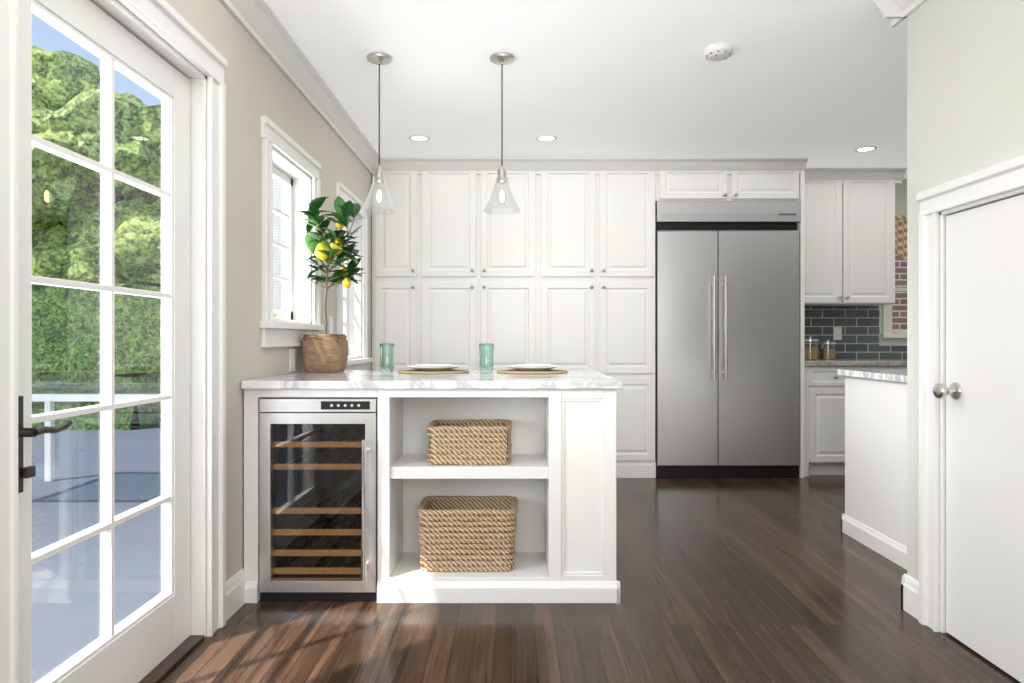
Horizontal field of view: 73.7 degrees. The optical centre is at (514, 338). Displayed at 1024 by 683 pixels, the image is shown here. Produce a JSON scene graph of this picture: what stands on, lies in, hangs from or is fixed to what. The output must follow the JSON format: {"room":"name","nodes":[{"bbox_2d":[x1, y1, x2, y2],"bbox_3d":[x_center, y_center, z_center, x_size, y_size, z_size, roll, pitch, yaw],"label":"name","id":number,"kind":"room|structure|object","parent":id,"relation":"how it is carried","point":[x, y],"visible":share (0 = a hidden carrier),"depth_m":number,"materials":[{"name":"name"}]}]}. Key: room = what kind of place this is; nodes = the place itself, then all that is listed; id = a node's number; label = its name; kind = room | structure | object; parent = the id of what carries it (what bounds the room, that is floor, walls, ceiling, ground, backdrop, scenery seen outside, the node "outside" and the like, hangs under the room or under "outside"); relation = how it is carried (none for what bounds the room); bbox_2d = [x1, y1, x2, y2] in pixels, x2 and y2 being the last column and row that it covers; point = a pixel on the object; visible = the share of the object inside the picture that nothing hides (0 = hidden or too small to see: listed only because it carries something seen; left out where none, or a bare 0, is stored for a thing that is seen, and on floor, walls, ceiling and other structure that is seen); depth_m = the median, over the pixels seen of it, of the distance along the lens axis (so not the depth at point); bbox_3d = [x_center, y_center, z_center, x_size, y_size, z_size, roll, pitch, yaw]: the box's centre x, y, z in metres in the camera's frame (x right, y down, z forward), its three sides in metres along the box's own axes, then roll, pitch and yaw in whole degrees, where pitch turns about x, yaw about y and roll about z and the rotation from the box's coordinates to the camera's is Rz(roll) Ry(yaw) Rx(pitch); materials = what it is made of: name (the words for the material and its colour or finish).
{"room":"kitchen","nodes":[
{"label":"kitchen","id":0,"kind":"room"},
{"bbox_2d":[165,0,371,581],"bbox_3d":[-1.210,-0.160,2.200,0.160,2.500,7.920,0,0,0],"label":"wall","id":1,"kind":"structure","parent":0,"point":[258,82],"depth_m":2.88,"materials":[{"name":"beige paint"}]},
{"bbox_2d":[18,0,189,682],"bbox_3d":[-1.172,0.069,2.015,0.106,2.019,0.936,0,0,0],"label":"french door","id":2,"kind":"structure","parent":1,"relation":"in","point":[139,645],"depth_m":2.01,"materials":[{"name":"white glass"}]},
{"bbox_2d":[139,635,204,682],"bbox_3d":[-1.225,1.085,2.015,0.190,0.011,0.944,0,0,0],"label":"door sill","id":3,"kind":"structure","parent":1,"relation":"attached to","point":[159,672],"depth_m":2.30,"materials":[{"name":"brown wood"}]},
{"bbox_2d":[0,0,372,682],"bbox_3d":[-1.181,0.010,3.278,0.218,2.160,3.728,0,0,0],"label":"door frame","id":4,"kind":"structure","parent":1,"relation":"attached to","point":[170,34],"depth_m":2.49,"materials":[{"name":"white wood"}]},
{"bbox_2d":[273,166,292,319],"bbox_3d":[-1.226,-0.490,3.460,0.068,0.780,0.620,0,0,0],"label":"window","id":5,"kind":"structure","parent":1,"relation":"in","point":[286,181],"depth_m":3.73,"materials":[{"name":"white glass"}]},
{"bbox_2d":[289,348,294,370],"bbox_3d":[-1.126,0.104,3.450,0.007,0.115,0.072,0,0,0],"label":"electrical outlet plate","id":6,"kind":"object","parent":1,"relation":"attached to","point":[291,359],"depth_m":3.44,"materials":[{"name":"white plastic"}]},
{"bbox_2d":[220,0,378,620],"bbox_3d":[-1.086,-0.160,1.875,0.088,2.500,6.950,0,0,0],"label":"molding","id":7,"kind":"structure","parent":1,"relation":"attached to","point":[262,24],"depth_m":3.30,"materials":[{"name":"white wood"}]},
{"bbox_2d":[329,316,332,333],"bbox_3d":[-1.126,-0.080,4.180,0.007,0.115,0.072,0,0,0],"label":"electrical outlet plate","id":8,"kind":"object","parent":1,"relation":"attached to","point":[330,318],"depth_m":4.16,"materials":[{"name":"white plastic"}]},
{"bbox_2d":[343,220,347,339],"bbox_3d":[-1.226,-0.380,4.720,0.068,1.000,0.580,0,0,0],"label":"window","id":9,"kind":"structure","parent":1,"relation":"in","point":[345,310],"depth_m":4.97,"materials":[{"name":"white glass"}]},
{"bbox_2d":[265,0,906,178],"bbox_3d":[1.535,-1.460,2.200,5.650,0.100,7.920,0,0,0],"label":"ceiling","id":10,"kind":"structure","parent":0,"point":[820,83],"depth_m":3.67,"materials":[{"name":"white paint"}]},
{"bbox_2d":[360,53,397,214],"bbox_3d":[-0.680,-1.024,3.420,0.190,0.770,0.190,0,0,0],"label":"pendant light","id":11,"kind":"object","parent":10,"relation":"hanging from","point":[379,59],"visible":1,"depth_m":3.40,"materials":[{"name":"clear glass"}]},
{"bbox_2d":[409,135,429,141],"bbox_3d":[-0.670,-1.405,4.790,0.148,0.008,0.148,0,0,0],"label":"recessed light","id":12,"kind":"object","parent":10,"relation":"in","point":[419,138],"visible":1,"depth_m":4.79,"materials":[{"name":"white plastic"}]},
{"bbox_2d":[483,53,520,214],"bbox_3d":[-0.065,-1.024,3.420,0.190,0.770,0.190,0,0,0],"label":"pendant light","id":13,"kind":"object","parent":10,"relation":"hanging from","point":[501,59],"visible":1,"depth_m":3.40,"materials":[{"name":"clear glass"}]},
{"bbox_2d":[536,135,556,141],"bbox_3d":[0.220,-1.405,4.790,0.148,0.008,0.148,0,0,0],"label":"recessed light","id":14,"kind":"object","parent":10,"relation":"in","point":[546,138],"visible":1,"depth_m":4.79,"materials":[{"name":"white plastic"}]},
{"bbox_2d":[704,43,732,60],"bbox_3d":[0.990,-1.387,3.320,0.136,0.046,0.136,0,0,0],"label":"smoke detector","id":15,"kind":"object","parent":10,"relation":"attached to","point":[719,52],"visible":1,"depth_m":3.28,"materials":[{"name":"grey plastic"}]},
{"bbox_2d":[855,146,876,151],"bbox_3d":[2.600,-1.405,5.060,0.148,0.008,0.148,0,0,0],"label":"recessed light","id":16,"kind":"object","parent":10,"relation":"in","point":[866,149],"visible":1,"depth_m":5.05,"materials":[{"name":"white plastic"}]},
{"bbox_2d":[159,475,1020,682],"bbox_3d":[1.535,1.115,2.200,5.650,0.050,7.920,0,0,0],"label":"floor","id":17,"kind":"structure","parent":0,"point":[753,579],"depth_m":2.61,"materials":[{"name":"brown wood"}]},
{"bbox_2d":[259,397,377,600],"bbox_3d":[-0.818,0.668,3.106,0.483,0.840,0.668,0,0,0],"label":"wine cooler","id":18,"kind":"object","parent":17,"relation":"on","point":[318,498],"visible":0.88,"depth_m":2.84,"materials":[{"name":"silver metal"}]},
{"bbox_2d":[372,157,419,369],"bbox_3d":[-0.938,-0.158,5.672,0.373,2.496,0.644,0,0,0],"label":"tall cabinet","id":19,"kind":"object","parent":17,"relation":"on","point":[395,237],"depth_m":5.35,"materials":[{"name":"white wood"}]},
{"bbox_2d":[244,389,619,602],"bbox_3d":[-0.345,0.648,3.267,1.558,0.884,0.906,0,0,0],"label":"kitchen island","id":20,"kind":"object","parent":17,"relation":"on","point":[556,476],"visible":0.62,"depth_m":2.84,"materials":[{"name":"white wood"}]},
{"bbox_2d":[241,370,622,388],"bbox_3d":[-0.341,0.189,3.275,1.566,0.034,0.950,0,0,0],"label":"island countertop","id":21,"kind":"structure","parent":20,"relation":"on","point":[470,379],"depth_m":2.80,"materials":[{"name":"stone"}]},
{"bbox_2d":[298,196,365,372],"bbox_3d":[-0.948,-0.305,3.582,0.327,0.955,0.505,0,0,0],"label":"tree","id":22,"kind":"object","parent":21,"relation":"on","point":[325,352],"visible":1,"depth_m":3.50,"materials":[{"name":"green plant"}]},
{"bbox_2d":[379,344,394,371],"bbox_3d":[-0.675,0.098,3.600,0.079,0.146,0.079,0,0,0],"label":"tumbler","id":23,"kind":"object","parent":21,"relation":"on","point":[386,357],"visible":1,"depth_m":3.57,"materials":[{"name":"green glass"}]},
{"bbox_2d":[398,369,468,373],"bbox_3d":[-0.420,0.167,3.520,0.368,0.008,0.368,0,0,0],"label":"placemat","id":24,"kind":"object","parent":21,"relation":"on","point":[415,371],"visible":0.71,"depth_m":3.43,"materials":[{"name":"wicker"}]},
{"bbox_2d":[407,365,459,370],"bbox_3d":[-0.420,0.150,3.520,0.272,0.022,0.272,0,0,0],"label":"dinner plate","id":25,"kind":"object","parent":24,"relation":"on","point":[433,368],"visible":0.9,"depth_m":3.43,"materials":[{"name":"white ceramic"}]},
{"bbox_2d":[414,364,452,366],"bbox_3d":[-0.420,0.143,3.520,0.206,0.021,0.206,0,0,0],"label":"plate","id":26,"kind":"object","parent":25,"relation":"on","point":[433,365],"visible":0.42,"depth_m":3.48,"materials":[{"name":"white ceramic"}]},
{"bbox_2d":[479,344,493,371],"bbox_3d":[-0.150,0.098,3.570,0.079,0.146,0.079,0,0,0],"label":"tumbler","id":27,"kind":"object","parent":21,"relation":"on","point":[486,351],"visible":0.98,"depth_m":3.54,"materials":[{"name":"green glass"}]},
{"bbox_2d":[497,369,567,373],"bbox_3d":[0.090,0.167,3.520,0.368,0.008,0.368,0,0,0],"label":"placemat","id":28,"kind":"object","parent":21,"relation":"on","point":[549,371],"visible":0.75,"depth_m":3.43,"materials":[{"name":"wicker"}]},
{"bbox_2d":[506,365,558,370],"bbox_3d":[0.090,0.150,3.520,0.272,0.022,0.272,0,0,0],"label":"dinner plate","id":29,"kind":"object","parent":28,"relation":"on","point":[532,368],"visible":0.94,"depth_m":3.43,"materials":[{"name":"white ceramic"}]},
{"bbox_2d":[513,364,551,366],"bbox_3d":[0.090,0.143,3.520,0.206,0.021,0.206,0,0,0],"label":"plate","id":30,"kind":"object","parent":29,"relation":"on","point":[532,365],"visible":0.54,"depth_m":3.48,"materials":[{"name":"white ceramic"}]},
{"bbox_2d":[417,496,517,571],"bbox_3d":[-0.204,0.856,3.015,0.436,0.268,0.278,0,0,0],"label":"basket","id":31,"kind":"object","parent":20,"relation":"in","point":[467,533],"visible":1,"depth_m":2.89,"materials":[{"name":"wicker"}]},
{"bbox_2d":[426,419,511,464],"bbox_3d":[-0.196,0.450,3.010,0.368,0.164,0.279,0,0,0],"label":"basket","id":32,"kind":"object","parent":20,"relation":"in","point":[474,442],"visible":1,"depth_m":2.88,"materials":[{"name":"wicker"}]},
{"bbox_2d":[420,157,539,369],"bbox_3d":[-0.285,-0.158,5.672,0.932,2.496,0.644,0,0,0],"label":"tall cabinet","id":33,"kind":"object","parent":17,"relation":"on","point":[480,271],"depth_m":5.35,"materials":[{"name":"white wood"}]},
{"bbox_2d":[540,157,659,477],"bbox_3d":[0.643,-0.158,5.672,0.924,2.496,0.644,0,0,0],"label":"tall cabinet","id":34,"kind":"object","parent":17,"relation":"on","point":[558,270],"depth_m":5.35,"materials":[{"name":"white wood"}]},
{"bbox_2d":[655,201,799,476],"bbox_3d":[1.671,0.004,5.633,1.119,2.164,0.711,0,0,0],"label":"fridge","id":35,"kind":"object","parent":17,"relation":"on","point":[726,338],"visible":0.98,"depth_m":5.34,"materials":[{"name":"silver metal"}]},
{"bbox_2d":[805,366,864,476],"bbox_3d":[2.507,0.651,5.697,0.466,0.878,0.594,0,0,0],"label":"base cabinet","id":36,"kind":"object","parent":17,"relation":"on","point":[824,420],"depth_m":5.40,"materials":[{"name":"white wood"}]},
{"bbox_2d":[805,359,906,365],"bbox_3d":[3.232,0.193,5.684,1.915,0.036,0.619,0,0,0],"label":"countertop","id":37,"kind":"structure","parent":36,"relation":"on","point":[868,362],"depth_m":5.38,"materials":[{"name":"stone"}]},
{"bbox_2d":[805,337,818,359],"bbox_3d":[2.500,0.079,5.780,0.136,0.192,0.136,0,0,0],"label":"canister","id":38,"kind":"object","parent":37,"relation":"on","point":[811,353],"visible":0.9,"depth_m":5.73,"materials":[{"name":"clear glass"}]},
{"bbox_2d":[820,340,835,359],"bbox_3d":[2.660,0.091,5.800,0.128,0.167,0.128,0,0,0],"label":"canister","id":39,"kind":"object","parent":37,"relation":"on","point":[828,354],"visible":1,"depth_m":5.76,"materials":[{"name":"clear glass"}]},
{"bbox_2d":[841,376,906,569],"bbox_3d":[2.173,0.648,3.332,0.654,0.884,1.064,0,0,0],"label":"base cabinet","id":40,"kind":"object","parent":17,"relation":"on","point":[874,517],"visible":0.4,"depth_m":3.50,"materials":[{"name":"white wood"}]},
{"bbox_2d":[837,369,906,382],"bbox_3d":[2.180,0.189,3.340,0.700,0.034,1.080,0,0,0],"label":"countertop","id":41,"kind":"structure","parent":40,"relation":"on","point":[897,375],"depth_m":3.55,"materials":[{"name":"stone"}]},
{"bbox_2d":[865,366,906,368],"bbox_3d":[2.950,0.651,5.697,0.419,0.878,0.594,0,0,0],"label":"base cabinet","id":42,"kind":"object","parent":17,"relation":"on","point":[866,367],"depth_m":5.40,"materials":[{"name":"white wood"}]},
{"bbox_2d":[879,179,906,345],"bbox_3d":[1.615,-0.160,6.080,5.490,2.500,0.160,0,0,0],"label":"wall","id":43,"kind":"structure","parent":0,"point":[901,199],"depth_m":6.00,"materials":[{"name":"white paint"}]},
{"bbox_2d":[660,157,731,200],"bbox_3d":[1.394,-1.245,5.672,0.578,0.321,0.644,0,0,0],"label":"upper cabinet","id":44,"kind":"object","parent":43,"relation":"attached to","point":[681,178],"depth_m":5.35,"materials":[{"name":"white wood"}]},
{"bbox_2d":[732,157,803,200],"bbox_3d":[1.961,-1.245,5.672,0.555,0.321,0.644,0,0,0],"label":"upper cabinet","id":45,"kind":"object","parent":43,"relation":"attached to","point":[753,178],"depth_m":5.35,"materials":[{"name":"white wood"}]},
{"bbox_2d":[805,306,906,358],"bbox_3d":[3.237,-0.058,5.997,1.925,0.464,0.005,0,0,0],"label":"backsplash","id":46,"kind":"structure","parent":43,"relation":"attached to","point":[859,325],"depth_m":6.00,"materials":[{"name":"tile"}]},
{"bbox_2d":[833,327,841,339],"bbox_3d":[2.830,-0.050,5.991,0.072,0.116,0.008,0,0,0],"label":"electrical outlet plate","id":47,"kind":"object","parent":46,"relation":"attached to","point":[837,333],"visible":1,"depth_m":5.99,"materials":[{"name":"white plastic"}]},
{"bbox_2d":[805,168,906,305],"bbox_3d":[2.745,-0.848,5.795,0.940,1.116,0.397,0,0,0],"label":"upper cabinet","id":48,"kind":"object","parent":43,"relation":"attached to","point":[849,236],"visible":0.77,"depth_m":5.67,"materials":[{"name":"white wood"}]},
{"bbox_2d":[880,258,906,337],"bbox_3d":[3.625,-0.460,6.018,0.830,0.900,0.135,0,0,0],"label":"window","id":49,"kind":"structure","parent":43,"relation":"in","point":[889,331],"depth_m":5.98,"materials":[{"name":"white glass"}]},
{"bbox_2d":[895,216,906,259],"bbox_3d":[3.625,-0.882,5.972,0.770,0.385,0.054,0,0,0],"label":"valance curtain","id":50,"kind":"object","parent":43,"relation":"attached to","point":[901,236],"visible":0.15,"depth_m":5.96,"materials":[{"name":"fabric"}]},
{"bbox_2d":[907,0,1023,631],"bbox_3d":[1.640,-0.160,0.575,0.120,2.500,4.350,0,0,0],"label":"wall","id":51,"kind":"structure","parent":0,"point":[965,87],"depth_m":2.49,"materials":[{"name":"beige paint"}]},
{"bbox_2d":[916,155,1023,632],"bbox_3d":[1.625,0.263,2.162,0.149,1.654,0.955,0,0,0],"label":"door frame","id":52,"kind":"structure","parent":51,"relation":"attached to","point":[1004,180],"depth_m":2.54,"materials":[{"name":"white wood"}]},
{"bbox_2d":[874,0,926,619],"bbox_3d":[1.546,-0.160,0.619,0.108,2.500,4.438,0,0,0],"label":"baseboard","id":53,"kind":"structure","parent":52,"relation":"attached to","point":[896,11],"depth_m":2.73,"materials":[{"name":"white wood"}]},
{"bbox_2d":[933,194,1023,682],"bbox_3d":[1.574,0.314,2.162,0.112,1.536,0.723,0,0,0],"label":"closet door","id":54,"kind":"structure","parent":51,"relation":"in","point":[982,390],"depth_m":2.31,"materials":[{"name":"white wood"}]},
{"label":"outside","id":55,"kind":"structure","parent":0,"visible":0},
{"bbox_2d":[32,422,160,682],"bbox_3d":[0.000,1.177,15.000,90.000,0.065,90.000,0,0,0],"label":"ground","id":56,"kind":"structure","parent":55,"point":[128,494],"depth_m":3.92,"materials":[{"name":"concrete"}]},
{"bbox_2d":[32,46,143,111],"bbox_3d":[-13.170,-3.486,19.577,5.719,9.292,5.612,0,0,0],"label":"tree","id":57,"kind":"object","parent":56,"relation":"on","point":[71,75],"depth_m":18.30,"materials":[{"name":"green plant"}]},
{"bbox_2d":[32,382,160,481],"bbox_3d":[-3.000,0.748,5.000,1.600,0.795,1.100,0,0,0],"label":"patio table","id":58,"kind":"object","parent":56,"relation":"on","point":[41,398],"depth_m":4.83,"materials":[{"name":"white painted metal"}]},
{"bbox_2d":[32,369,160,429],"bbox_3d":[-7.900,0.781,8.999,6.312,0.739,0.917,0,0,0],"label":"hedge","id":59,"kind":"object","parent":56,"relation":"on","point":[144,378],"depth_m":8.62,"materials":[{"name":"green plant"}]},
{"bbox_2d":[32,280,160,372],"bbox_3d":[-9.199,0.116,11.150,9.717,2.068,1.220,0,0,0],"label":"hedge","id":60,"kind":"object","parent":56,"relation":"on","point":[84,310],"depth_m":10.60,"materials":[{"name":"green plant"}]},
{"bbox_2d":[32,84,160,283],"bbox_3d":[-8.469,-1.901,14.301,4.837,6.134,5.185,0,0,0],"label":"tree","id":61,"kind":"object","parent":56,"relation":"on","point":[71,258],"depth_m":12.83,"materials":[{"name":"green plant"}]},
{"bbox_2d":[273,178,281,309],"bbox_3d":[-5.650,-3.230,24.000,5.100,8.760,10.600,0,0,0],"label":"neighbor house","id":62,"kind":"structure","parent":56,"relation":"on","point":[276,257],"depth_m":19.00,"materials":[{"name":"white"}]},
{"bbox_2d":[892,252,906,328],"bbox_3d":[4.000,-1.130,8.350,5.000,4.560,0.300,0,0,0],"label":"brick wall","id":63,"kind":"structure","parent":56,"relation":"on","point":[902,303],"depth_m":8.20,"materials":[{"name":"red brick"}]}
]}

